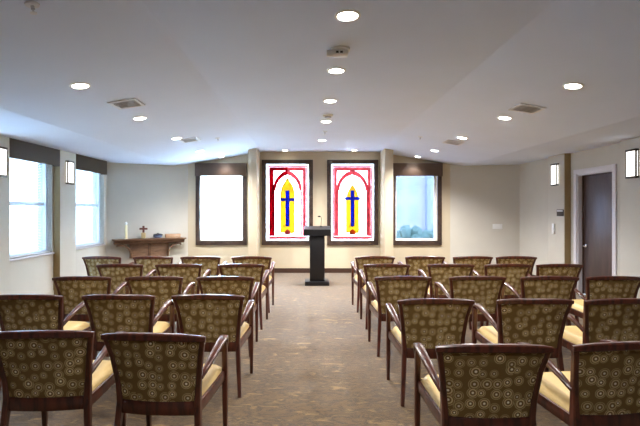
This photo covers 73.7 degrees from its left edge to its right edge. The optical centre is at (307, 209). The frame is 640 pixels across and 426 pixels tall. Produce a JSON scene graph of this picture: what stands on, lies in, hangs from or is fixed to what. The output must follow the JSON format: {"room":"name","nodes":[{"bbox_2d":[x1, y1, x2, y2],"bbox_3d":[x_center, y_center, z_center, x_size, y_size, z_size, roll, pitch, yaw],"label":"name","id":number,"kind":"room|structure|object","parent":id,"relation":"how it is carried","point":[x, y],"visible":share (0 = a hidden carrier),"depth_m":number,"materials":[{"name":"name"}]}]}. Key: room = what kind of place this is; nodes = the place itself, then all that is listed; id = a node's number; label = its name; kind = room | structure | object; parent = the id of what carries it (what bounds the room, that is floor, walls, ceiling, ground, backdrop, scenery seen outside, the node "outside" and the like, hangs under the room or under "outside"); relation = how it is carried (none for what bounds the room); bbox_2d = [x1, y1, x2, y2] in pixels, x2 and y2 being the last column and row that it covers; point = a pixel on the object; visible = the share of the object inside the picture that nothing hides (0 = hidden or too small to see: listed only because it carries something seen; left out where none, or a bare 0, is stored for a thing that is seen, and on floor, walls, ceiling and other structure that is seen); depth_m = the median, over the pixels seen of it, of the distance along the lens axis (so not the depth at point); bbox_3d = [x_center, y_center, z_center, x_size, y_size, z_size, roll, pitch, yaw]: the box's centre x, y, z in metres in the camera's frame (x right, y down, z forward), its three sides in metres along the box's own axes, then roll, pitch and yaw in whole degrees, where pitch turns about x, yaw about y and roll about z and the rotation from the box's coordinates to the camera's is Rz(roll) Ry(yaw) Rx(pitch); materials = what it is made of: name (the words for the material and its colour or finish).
{"room":"house of worship","nodes":[
{"label":"house of worship","id":0,"kind":"room"},
{"bbox_2d":[9,164,105,293],"bbox_3d":[-4.545,0.228,3.375,0.250,2.545,11.950,0,0,0],"label":"wall","id":1,"kind":"structure","parent":0,"point":[34,275],"depth_m":7.30,"materials":[{"name":"grey paint"}]},
{"bbox_2d":[0,146,7,176],"bbox_3d":[-4.271,-0.670,5.930,0.057,0.420,0.196,0,0,0],"label":"wall sconce","id":2,"kind":"object","parent":1,"relation":"attached to","point":[3,150],"visible":1,"depth_m":5.96,"materials":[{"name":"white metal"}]},
{"bbox_2d":[0,149,5,174],"bbox_3d":[-4.270,-0.670,5.930,0.036,0.360,0.174,0,0,0],"label":"diffuser","id":3,"kind":"object","parent":2,"relation":"attached to","point":[2,151],"depth_m":5.95,"materials":[{"name":"white glass"}]},
{"bbox_2d":[0,135,8,294],"bbox_3d":[-4.360,0.228,5.885,0.120,2.545,0.530,0,0,0],"label":"trim","id":4,"kind":"structure","parent":1,"relation":"attached to","point":[4,141],"depth_m":6.04,"materials":[{"name":"grey paint"}]},
{"bbox_2d":[9,158,53,261],"bbox_3d":[-4.505,-0.050,6.775,0.230,1.620,1.230,0,0,0],"label":"window","id":5,"kind":"structure","parent":1,"relation":"in","point":[25,207],"depth_m":6.92,"materials":[{"name":"white glass"}]},
{"bbox_2d":[9,158,49,258],"bbox_3d":[-4.465,-0.066,6.775,0.050,1.584,1.180,0,0,0],"label":"window blind","id":6,"kind":"object","parent":5,"relation":"attached to","point":[9,158],"visible":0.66,"depth_m":6.80,"materials":[{"name":"white plastic"}]},
{"bbox_2d":[9,138,59,165],"bbox_3d":[-4.359,-0.898,6.775,0.121,0.285,1.244,0,0,0],"label":"window valance","id":7,"kind":"object","parent":1,"relation":"attached to","point":[18,149],"visible":0.93,"depth_m":6.68,"materials":[{"name":"fabric"}]},
{"bbox_2d":[42,290,53,294],"bbox_3d":[-4.353,1.445,3.375,0.134,0.110,11.950,0,0,0],"label":"baseboard","id":8,"kind":"structure","parent":1,"relation":"attached to","point":[52,291],"depth_m":7.30,"materials":[{"name":"grey paint"}]},
{"bbox_2d":[53,150,75,294],"bbox_3d":[-4.360,0.228,7.655,0.120,2.545,0.510,0,0,0],"label":"trim","id":9,"kind":"structure","parent":1,"relation":"attached to","point":[64,195],"depth_m":7.50,"materials":[{"name":"grey paint"}]},
{"bbox_2d":[65,160,73,184],"bbox_3d":[-4.271,-0.670,7.655,0.057,0.420,0.196,0,0,0],"label":"wall sconce","id":10,"kind":"object","parent":1,"relation":"attached to","point":[69,164],"visible":1,"depth_m":7.61,"materials":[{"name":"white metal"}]},
{"bbox_2d":[76,169,105,249],"bbox_3d":[-4.505,-0.050,8.600,0.230,1.620,1.320,0,0,0],"label":"window","id":11,"kind":"structure","parent":1,"relation":"in","point":[90,208],"depth_m":8.82,"materials":[{"name":"white glass"}]},
{"bbox_2d":[76,170,101,247],"bbox_3d":[-4.465,-0.066,8.600,0.050,1.584,1.270,0,0,0],"label":"window blind","id":12,"kind":"object","parent":11,"relation":"attached to","point":[83,245],"visible":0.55,"depth_m":8.69,"materials":[{"name":"white plastic"}]},
{"bbox_2d":[76,154,106,174],"bbox_3d":[-4.359,-0.898,8.521,0.121,0.285,1.217,0,0,0],"label":"window valance","id":13,"kind":"object","parent":1,"relation":"attached to","point":[84,163],"visible":0.93,"depth_m":8.43,"materials":[{"name":"fabric"}]},
{"bbox_2d":[106,162,187,263],"bbox_3d":[-3.705,0.168,9.885,1.768,2.665,0.250,0,0,-29],"label":"wall","id":14,"kind":"structure","parent":0,"point":[154,197],"depth_m":9.73,"materials":[{"name":"grey paint"}]},
{"bbox_2d":[112,237,185,257],"bbox_3d":[-3.573,0.858,9.651,1.560,0.440,0.283,0,0,-29],"label":"mantel shelf","id":15,"kind":"object","parent":14,"relation":"attached to","point":[137,247],"visible":0.94,"depth_m":9.66,"materials":[{"name":"brown wood"}]},
{"bbox_2d":[124,222,127,238],"bbox_3d":[-4.008,0.449,9.405,0.072,0.378,0.072,0,0,0],"label":"candle","id":16,"kind":"object","parent":15,"relation":"on","point":[125,222],"visible":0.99,"depth_m":9.38,"materials":[{"name":"beige wax"}]},
{"bbox_2d":[139,226,147,237],"bbox_3d":[-3.692,0.495,9.578,0.170,0.285,0.070,0,0,-12],"label":"cross","id":17,"kind":"object","parent":15,"relation":"on","point":[143,234],"visible":1,"depth_m":9.56,"materials":[{"name":"brown wood"}]},
{"bbox_2d":[153,233,162,237],"bbox_3d":[-3.420,0.579,9.727,0.216,0.118,0.216,0,0,0],"label":"lidded bowl","id":18,"kind":"object","parent":15,"relation":"on","point":[157,235],"visible":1,"depth_m":9.65,"materials":[{"name":"blue ceramic"}]},
{"bbox_2d":[165,234,180,237],"bbox_3d":[-3.136,0.596,9.895,0.340,0.085,0.100,0,0,-29],"label":"box","id":19,"kind":"object","parent":15,"relation":"on","point":[166,235],"visible":0.94,"depth_m":9.84,"materials":[{"name":"beige wood"}]},
{"bbox_2d":[0,273,584,425],"bbox_3d":[0.215,1.600,3.800,9.770,0.200,13.300,0,0,0],"label":"floor","id":20,"kind":"structure","parent":0,"point":[315,363],"depth_m":3.87,"materials":[{"name":"carpet"}]},
{"bbox_2d":[0,294,91,391],"bbox_3d":[-2.246,1.087,3.663,0.622,0.833,0.574,0,0,1],"label":"armchair","id":21,"kind":"object","parent":20,"relation":"on","point":[18,312],"visible":0.48,"depth_m":3.43,"materials":[{"name":"brown fabric"}]},
{"bbox_2d":[0,330,125,425],"bbox_3d":[-1.514,1.087,2.643,0.622,0.833,0.574,0,0,-3],"label":"armchair","id":22,"kind":"object","parent":20,"relation":"on","point":[44,371],"visible":0.94,"depth_m":2.43,"materials":[{"name":"brown fabric"}]},
{"bbox_2d":[52,276,128,356],"bbox_3d":[-2.309,1.087,4.593,0.622,0.833,0.574,0,0,-2],"label":"armchair","id":23,"kind":"object","parent":20,"relation":"on","point":[72,288],"visible":0.48,"depth_m":4.35,"materials":[{"name":"brown fabric"}]},
{"bbox_2d":[82,256,134,275],"bbox_3d":[-2.987,1.087,6.463,0.622,0.833,0.574,0,0,4],"label":"armchair","id":24,"kind":"object","parent":20,"relation":"on","point":[90,262],"visible":0.25,"depth_m":6.21,"materials":[{"name":"brown fabric"}]},
{"bbox_2d":[96,264,156,293],"bbox_3d":[-2.360,1.087,5.593,0.622,0.833,0.574,0,0,-1],"label":"armchair","id":25,"kind":"object","parent":20,"relation":"on","point":[118,273],"visible":0.35,"depth_m":5.34,"materials":[{"name":"brown fabric"}]},
{"bbox_2d":[81,294,174,359],"bbox_3d":[-1.512,1.087,3.663,0.622,0.833,0.574,0,0,1],"label":"armchair","id":26,"kind":"object","parent":20,"relation":"on","point":[107,313],"visible":0.62,"depth_m":3.43,"materials":[{"name":"brown fabric"}]},
{"bbox_2d":[133,256,181,275],"bbox_3d":[-2.254,1.087,6.463,0.622,0.833,0.574,0,0,0],"label":"armchair","id":27,"kind":"object","parent":20,"relation":"on","point":[149,262],"visible":0.22,"depth_m":6.21,"materials":[{"name":"brown fabric"}]},
{"bbox_2d":[125,276,194,333],"bbox_3d":[-1.568,1.087,4.593,0.622,0.833,0.574,0,0,-1],"label":"armchair","id":28,"kind":"object","parent":20,"relation":"on","point":[162,288],"visible":0.42,"depth_m":4.35,"materials":[{"name":"brown fabric"}]},
{"bbox_2d":[101,332,228,425],"bbox_3d":[-0.832,1.087,2.593,0.622,0.833,0.574,0,0,4],"label":"armchair","id":29,"kind":"object","parent":20,"relation":"on","point":[158,374],"visible":1,"depth_m":2.38,"materials":[{"name":"brown fabric"}]},
{"bbox_2d":[155,264,210,293],"bbox_3d":[-1.619,1.087,5.593,0.622,0.833,0.574,0,0,0],"label":"armchair","id":30,"kind":"object","parent":20,"relation":"on","point":[189,272],"visible":0.37,"depth_m":5.34,"materials":[{"name":"brown fabric"}]},
{"bbox_2d":[180,256,227,276],"bbox_3d":[-1.561,1.087,6.463,0.622,0.833,0.574,0,0,1],"label":"armchair","id":31,"kind":"object","parent":20,"relation":"on","point":[207,262],"visible":0.28,"depth_m":6.21,"materials":[{"name":"brown fabric"}]},
{"bbox_2d":[171,294,254,397],"bbox_3d":[-0.791,1.087,3.663,0.622,0.833,0.574,0,0,2],"label":"armchair","id":32,"kind":"object","parent":20,"relation":"on","point":[211,316],"visible":0.84,"depth_m":3.44,"materials":[{"name":"brown fabric"}]},
{"bbox_2d":[196,276,259,356],"bbox_3d":[-0.843,1.087,4.593,0.622,0.833,0.574,0,0,-1],"label":"armchair","id":33,"kind":"object","parent":20,"relation":"on","point":[229,285],"visible":0.38,"depth_m":4.35,"materials":[{"name":"brown fabric"}]},
{"bbox_2d":[218,264,268,329],"bbox_3d":[-0.830,1.087,5.593,0.622,0.833,0.574,0,0,1],"label":"armchair","id":34,"kind":"object","parent":20,"relation":"on","point":[256,271],"visible":0.34,"depth_m":5.35,"materials":[{"name":"brown fabric"}]},
{"bbox_2d":[231,256,274,312],"bbox_3d":[-0.817,1.087,6.463,0.622,0.833,0.574,0,0,1],"label":"armchair","id":35,"kind":"object","parent":20,"relation":"on","point":[262,260],"visible":0.38,"depth_m":6.21,"materials":[{"name":"brown fabric"}]},
{"bbox_2d":[304,226,330,285],"bbox_3d":[0.182,0.915,8.615,0.530,1.170,0.410,0,0,0],"label":"lectern","id":36,"kind":"object","parent":20,"relation":"on","point":[317,234],"visible":1,"depth_m":8.50,"materials":[{"name":"black laminate"}]},
{"bbox_2d":[351,256,394,312],"bbox_3d":[0.973,1.087,6.483,0.622,0.833,0.574,0,0,-1],"label":"armchair","id":37,"kind":"object","parent":20,"relation":"on","point":[362,260],"visible":0.34,"depth_m":6.25,"materials":[{"name":"brown wood"}]},
{"bbox_2d":[359,264,409,329],"bbox_3d":[0.988,1.087,5.593,0.622,0.833,0.574,0,0,1],"label":"armchair","id":38,"kind":"object","parent":20,"relation":"on","point":[371,271],"visible":0.39,"depth_m":5.35,"materials":[{"name":"brown fabric"}]},
{"bbox_2d":[367,276,431,356],"bbox_3d":[0.966,1.087,4.603,0.622,0.833,0.574,0,0,-1],"label":"armchair","id":39,"kind":"object","parent":20,"relation":"on","point":[389,289],"visible":0.65,"depth_m":4.37,"materials":[{"name":"brown fabric"}]},
{"bbox_2d":[397,256,444,276],"bbox_3d":[1.706,1.087,6.483,0.622,0.833,0.574,0,0,-1],"label":"armchair","id":40,"kind":"object","parent":20,"relation":"on","point":[415,262],"visible":0.25,"depth_m":6.23,"materials":[{"name":"brown fabric"}]},
{"bbox_2d":[385,298,474,406],"bbox_3d":[0.973,1.087,3.503,0.622,0.833,0.574,0,0,0],"label":"armchair","id":41,"kind":"object","parent":20,"relation":"on","point":[431,322],"visible":0.84,"depth_m":3.28,"materials":[{"name":"brown fabric"}]},
{"bbox_2d":[418,264,474,329],"bbox_3d":[1.792,1.087,5.593,0.622,0.833,0.574,0,0,0],"label":"armchair","id":42,"kind":"object","parent":20,"relation":"on","point":[441,273],"visible":0.41,"depth_m":5.35,"materials":[{"name":"brown fabric"}]},
{"bbox_2d":[443,256,492,275],"bbox_3d":[2.404,1.087,6.483,0.622,0.833,0.574,0,0,-1],"label":"armchair","id":43,"kind":"object","parent":20,"relation":"on","point":[479,262],"visible":0.24,"depth_m":6.22,"materials":[{"name":"brown fabric"}]},
{"bbox_2d":[434,276,506,326],"bbox_3d":[1.726,1.087,4.603,0.622,0.833,0.574,0,0,-1],"label":"armchair","id":44,"kind":"object","parent":20,"relation":"on","point":[485,290],"visible":0.51,"depth_m":4.37,"materials":[{"name":"brown fabric"}]},
{"bbox_2d":[413,343,553,425],"bbox_3d":[0.943,1.087,2.403,0.622,0.833,0.574,0,0,1],"label":"armchair","id":45,"kind":"object","parent":20,"relation":"on","point":[483,384],"visible":1,"depth_m":2.18,"materials":[{"name":"brown fabric"}]},
{"bbox_2d":[471,264,530,325],"bbox_3d":[2.499,1.087,5.593,0.622,0.833,0.574,0,0,0],"label":"armchair","id":46,"kind":"object","parent":20,"relation":"on","point":[512,272],"visible":0.4,"depth_m":5.35,"materials":[{"name":"brown fabric"}]},
{"bbox_2d":[495,256,536,276],"bbox_3d":[3.054,1.087,6.483,0.622,0.833,0.574,0,0,3],"label":"armchair","id":47,"kind":"object","parent":20,"relation":"on","point":[529,260],"visible":0.18,"depth_m":6.22,"materials":[{"name":"brown fabric"}]},
{"bbox_2d":[472,298,573,370],"bbox_3d":[1.730,1.087,3.503,0.622,0.833,0.574,0,0,0],"label":"armchair","id":48,"kind":"object","parent":20,"relation":"on","point":[537,321],"visible":0.77,"depth_m":3.28,"materials":[{"name":"brown fabric"}]},
{"bbox_2d":[500,276,578,325],"bbox_3d":[2.470,1.087,4.603,0.622,0.833,0.574,0,0,1],"label":"armchair","id":49,"kind":"object","parent":20,"relation":"on","point":[556,287],"visible":0.27,"depth_m":4.36,"materials":[{"name":"brown fabric"}]},
{"bbox_2d":[527,264,582,321],"bbox_3d":[3.147,1.087,5.593,0.622,0.833,0.574,0,0,-1],"label":"armchair","id":50,"kind":"object","parent":20,"relation":"on","point":[572,270],"visible":0.24,"depth_m":5.34,"materials":[{"name":"brown fabric"}]},
{"bbox_2d":[517,340,639,425],"bbox_3d":[1.607,1.087,2.442,0.622,0.833,0.574,0,0,-6],"label":"armchair","id":51,"kind":"object","parent":20,"relation":"on","point":[601,387],"visible":0.84,"depth_m":2.22,"materials":[{"name":"brown fabric"}]},
{"bbox_2d":[544,298,639,371],"bbox_3d":[2.376,1.087,3.503,0.622,0.833,0.574,0,0,-3],"label":"armchair","id":52,"kind":"object","parent":20,"relation":"on","point":[618,319],"visible":0.63,"depth_m":3.27,"materials":[{"name":"brown fabric"}]},
{"bbox_2d":[570,276,639,318],"bbox_3d":[3.129,1.087,4.603,0.622,0.833,0.574,0,0,0],"label":"armchair","id":53,"kind":"object","parent":20,"relation":"on","point":[597,287],"visible":0.38,"depth_m":4.36,"materials":[{"name":"brown fabric"}]},
{"bbox_2d":[188,152,449,267],"bbox_3d":[0.265,0.045,10.325,6.270,2.910,0.250,0,0,0],"label":"wall","id":54,"kind":"structure","parent":0,"point":[284,256],"depth_m":10.20,"materials":[{"name":"beige paint"}]},
{"bbox_2d":[196,176,246,244],"bbox_3d":[-2.067,-0.140,10.252,1.219,1.951,0.195,0,0,0],"label":"window","id":55,"kind":"structure","parent":54,"relation":"in","point":[198,242],"depth_m":10.16,"materials":[{"name":"brown wood"}]},
{"bbox_2d":[195,163,246,175],"bbox_3d":[-2.067,-0.956,10.114,1.215,0.305,0.079,0,0,0],"label":"window valance","id":56,"kind":"object","parent":55,"relation":"attached to","point":[201,169],"visible":1,"depth_m":10.07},
{"bbox_2d":[201,176,242,239],"bbox_3d":[-2.067,-0.081,10.252,1.007,1.616,0.047,0,0,0],"label":"roller shade","id":57,"kind":"object","parent":55,"relation":"attached to","point":[221,196],"visible":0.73,"depth_m":10.25,"materials":[{"name":"white fabric"}]},
{"bbox_2d":[248,148,259,255],"bbox_3d":[-1.245,0.055,9.875,0.190,2.890,0.650,0,0,0],"label":"trim","id":58,"kind":"structure","parent":54,"relation":"attached to","point":[253,154],"depth_m":9.55,"materials":[{"name":"beige paint"}]},
{"bbox_2d":[262,160,312,244],"bbox_3d":[-0.491,-0.179,10.205,1.218,2.031,0.110,0,0,0],"label":"window","id":59,"kind":"structure","parent":54,"relation":"in","point":[287,185],"depth_m":10.21,"materials":[{"name":"multicoloured glass"}]},
{"bbox_2d":[271,268,355,272],"bbox_3d":[0.265,1.445,9.868,6.270,0.110,0.664,0,0,0],"label":"baseboard","id":60,"kind":"structure","parent":54,"relation":"attached to","point":[276,270],"depth_m":10.19,"materials":[{"name":"brown wood"}]},
{"bbox_2d":[327,160,377,244],"bbox_3d":[1.064,-0.179,10.205,1.218,2.031,0.110,0,0,0],"label":"window","id":61,"kind":"structure","parent":54,"relation":"in","point":[352,185],"depth_m":10.21,"materials":[{"name":"multicoloured glass"}]},
{"bbox_2d":[380,149,392,256],"bbox_3d":[1.813,0.055,9.875,0.190,2.890,0.650,0,0,0],"label":"trim","id":62,"kind":"structure","parent":54,"relation":"attached to","point":[386,155],"depth_m":9.55,"materials":[{"name":"beige paint"}]},
{"bbox_2d":[393,176,441,244],"bbox_3d":[2.585,-0.140,10.252,1.200,1.951,0.195,0,0,0],"label":"window","id":63,"kind":"structure","parent":54,"relation":"in","point":[414,197],"depth_m":10.32,"materials":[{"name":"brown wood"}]},
{"bbox_2d":[393,163,442,175],"bbox_3d":[2.585,-0.956,10.114,1.196,0.305,0.079,0,0,0],"label":"window valance","id":64,"kind":"object","parent":63,"relation":"attached to","point":[399,169],"visible":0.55,"depth_m":10.07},
{"bbox_2d":[0,0,639,165],"bbox_3d":[0.215,-1.373,3.800,9.770,0.655,13.300,0,0,0],"label":"ceiling","id":65,"kind":"structure","parent":0,"point":[247,74],"depth_m":4.16,"materials":[{"name":"paint"}]},
{"bbox_2d":[24,0,39,14],"bbox_3d":[-1.720,-1.257,2.660,0.082,0.069,0.083,0,0,9],"label":"sprinkler head","id":66,"kind":"object","parent":65,"relation":"attached to","point":[30,4],"visible":1,"depth_m":2.65},
{"bbox_2d":[69,82,90,88],"bbox_3d":[-2.199,-1.199,4.120,0.187,0.039,0.189,0,0,30],"label":"recessed light","id":67,"kind":"object","parent":65,"relation":"in","point":[77,85],"visible":1,"depth_m":4.10,"materials":[{"name":"white plastic"}]},
{"bbox_2d":[107,98,145,109],"bbox_3d":[-2.079,-1.218,4.900,0.308,0.064,0.310,0,0,0],"label":"ceiling vent","id":68,"kind":"object","parent":65,"relation":"in","point":[131,102],"visible":1,"depth_m":4.89,"materials":[{"name":"grey metal"}]},
{"bbox_2d":[132,116,146,119],"bbox_3d":[-2.199,-1.199,5.580,0.187,0.039,0.189,0,0,30],"label":"recessed light","id":69,"kind":"object","parent":65,"relation":"in","point":[137,117],"visible":1,"depth_m":5.56,"materials":[{"name":"white plastic"}]},
{"bbox_2d":[179,137,200,142],"bbox_3d":[-2.059,-1.221,7.450,0.308,0.064,0.310,0,0,0],"label":"ceiling vent","id":70,"kind":"object","parent":65,"relation":"in","point":[193,139],"visible":1,"depth_m":7.43,"materials":[{"name":"grey metal"}]},
{"bbox_2d":[320,120,331,122],"bbox_3d":[0.282,-1.383,6.680,0.190,0.011,0.189,0,0,0],"label":"recessed light","id":71,"kind":"object","parent":65,"relation":"in","point":[322,121],"visible":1,"depth_m":6.65,"materials":[{"name":"white plastic"}]},
{"bbox_2d":[323,114,332,118],"bbox_3d":[0.290,-1.362,6.220,0.150,0.054,0.150,0,0,0],"label":"smoke detector","id":72,"kind":"object","parent":65,"relation":"attached to","point":[327,116],"visible":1,"depth_m":6.18,"materials":[{"name":"white plastic"}]},
{"bbox_2d":[323,99,337,102],"bbox_3d":[0.282,-1.383,5.420,0.190,0.011,0.189,0,0,0],"label":"recessed light","id":73,"kind":"object","parent":65,"relation":"in","point":[325,100],"visible":1,"depth_m":5.39,"materials":[{"name":"white plastic"}]},
{"bbox_2d":[327,67,345,73],"bbox_3d":[0.282,-1.383,4.240,0.190,0.011,0.189,0,0,0],"label":"recessed light","id":74,"kind":"object","parent":65,"relation":"in","point":[335,70],"visible":1,"depth_m":4.22,"materials":[{"name":"white plastic"}]},
{"bbox_2d":[327,46,349,57],"bbox_3d":[0.264,-1.357,3.690,0.203,0.065,0.170,0,0,0],"label":"ceiling sensor","id":75,"kind":"object","parent":65,"relation":"attached to","point":[337,51],"visible":1,"depth_m":3.65,"materials":[{"name":"white plastic"}]},
{"bbox_2d":[334,9,360,21],"bbox_3d":[0.282,-1.383,3.040,0.190,0.011,0.189,0,0,0],"label":"recessed light","id":76,"kind":"object","parent":65,"relation":"in","point":[346,15],"visible":1,"depth_m":3.03,"materials":[{"name":"white plastic"}]},
{"bbox_2d":[442,140,464,145],"bbox_3d":[2.629,-1.216,7.720,0.308,0.064,0.310,0,0,0],"label":"ceiling vent","id":77,"kind":"object","parent":65,"relation":"in","point":[451,142],"visible":1,"depth_m":7.70,"materials":[{"name":"grey metal"}]},
{"bbox_2d":[497,116,511,119],"bbox_3d":[2.609,-1.221,5.660,0.187,0.039,0.189,0,0,30],"label":"recessed light","id":78,"kind":"object","parent":65,"relation":"in","point":[498,117],"visible":1,"depth_m":5.64,"materials":[{"name":"white plastic"}]},
{"bbox_2d":[508,103,546,113],"bbox_3d":[2.629,-1.216,5.130,0.308,0.064,0.310,0,0,0],"label":"ceiling vent","id":79,"kind":"object","parent":65,"relation":"in","point":[521,107],"visible":1,"depth_m":5.12,"materials":[{"name":"grey metal"}]},
{"bbox_2d":[562,82,583,88],"bbox_3d":[2.609,-1.221,4.200,0.187,0.039,0.189,0,0,30],"label":"recessed light","id":80,"kind":"object","parent":65,"relation":"in","point":[572,85],"visible":1,"depth_m":4.18,"materials":[{"name":"white plastic"}]},
{"bbox_2d":[450,164,519,263],"bbox_3d":[4.160,0.168,10.110,1.510,2.665,0.250,0,0,16],"label":"wall","id":81,"kind":"structure","parent":0,"point":[481,196],"depth_m":9.99,"materials":[{"name":"grey paint"}]},
{"bbox_2d":[493,224,501,228],"bbox_3d":[4.397,0.383,9.902,0.171,0.095,0.013,0,0,16],"label":"switch plate","id":82,"kind":"object","parent":81,"relation":"attached to","point":[495,226],"visible":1,"depth_m":9.90,"materials":[{"name":"white plastic"}]},
{"bbox_2d":[520,143,619,275],"bbox_3d":[4.975,0.228,3.590,0.250,2.545,12.380,0,0,0],"label":"wall","id":83,"kind":"structure","parent":0,"point":[533,175],"depth_m":8.90,"materials":[{"name":"grey paint"}]},
{"bbox_2d":[552,223,554,233],"bbox_3d":[4.712,0.360,8.200,0.035,0.200,0.070,0,0,0],"label":"wall fitting","id":84,"kind":"object","parent":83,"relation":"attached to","point":[553,225],"visible":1,"depth_m":8.17,"materials":[{"name":"white plastic"}]},
{"bbox_2d":[550,163,558,185],"bbox_3d":[4.700,-0.670,8.130,0.057,0.420,0.196,0,0,0],"label":"wall sconce","id":85,"kind":"object","parent":83,"relation":"attached to","point":[554,168],"visible":1,"depth_m":8.10,"materials":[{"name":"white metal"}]},
{"bbox_2d":[551,165,555,183],"bbox_3d":[4.700,-0.670,8.130,0.036,0.360,0.174,0,0,0],"label":"diffuser","id":86,"kind":"object","parent":85,"relation":"attached to","point":[553,167],"depth_m":8.14,"materials":[{"name":"white glass"}]},
{"bbox_2d":[548,153,570,263],"bbox_3d":[4.790,0.228,8.140,0.120,2.545,0.540,0,0,0],"label":"pillar","id":87,"kind":"structure","parent":83,"relation":"attached to","point":[559,197],"depth_m":7.99,"materials":[{"name":"grey paint"}]},
{"bbox_2d":[557,209,563,215],"bbox_3d":[4.721,0.052,7.990,0.016,0.125,0.210,0,0,0],"label":"thermostat","id":88,"kind":"object","parent":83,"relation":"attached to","point":[560,212],"visible":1,"depth_m":7.97,"materials":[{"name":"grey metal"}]},
{"bbox_2d":[573,164,616,293],"bbox_3d":[4.939,0.388,7.230,0.222,2.225,1.070,0,0,0],"label":"door","id":89,"kind":"structure","parent":83,"relation":"in","point":[594,191],"depth_m":7.32,"materials":[{"name":"brown paint"}]},
{"bbox_2d":[620,137,639,297],"bbox_3d":[4.790,0.228,6.185,0.120,2.545,0.570,0,0,0],"label":"pillar","id":90,"kind":"structure","parent":83,"relation":"attached to","point":[629,188],"depth_m":6.28,"materials":[{"name":"grey paint"}]},
{"bbox_2d":[625,148,638,178],"bbox_3d":[4.700,-0.670,6.190,0.057,0.420,0.196,0,0,0],"label":"wall sconce","id":91,"kind":"object","parent":83,"relation":"attached to","point":[631,155],"visible":1,"depth_m":6.16,"materials":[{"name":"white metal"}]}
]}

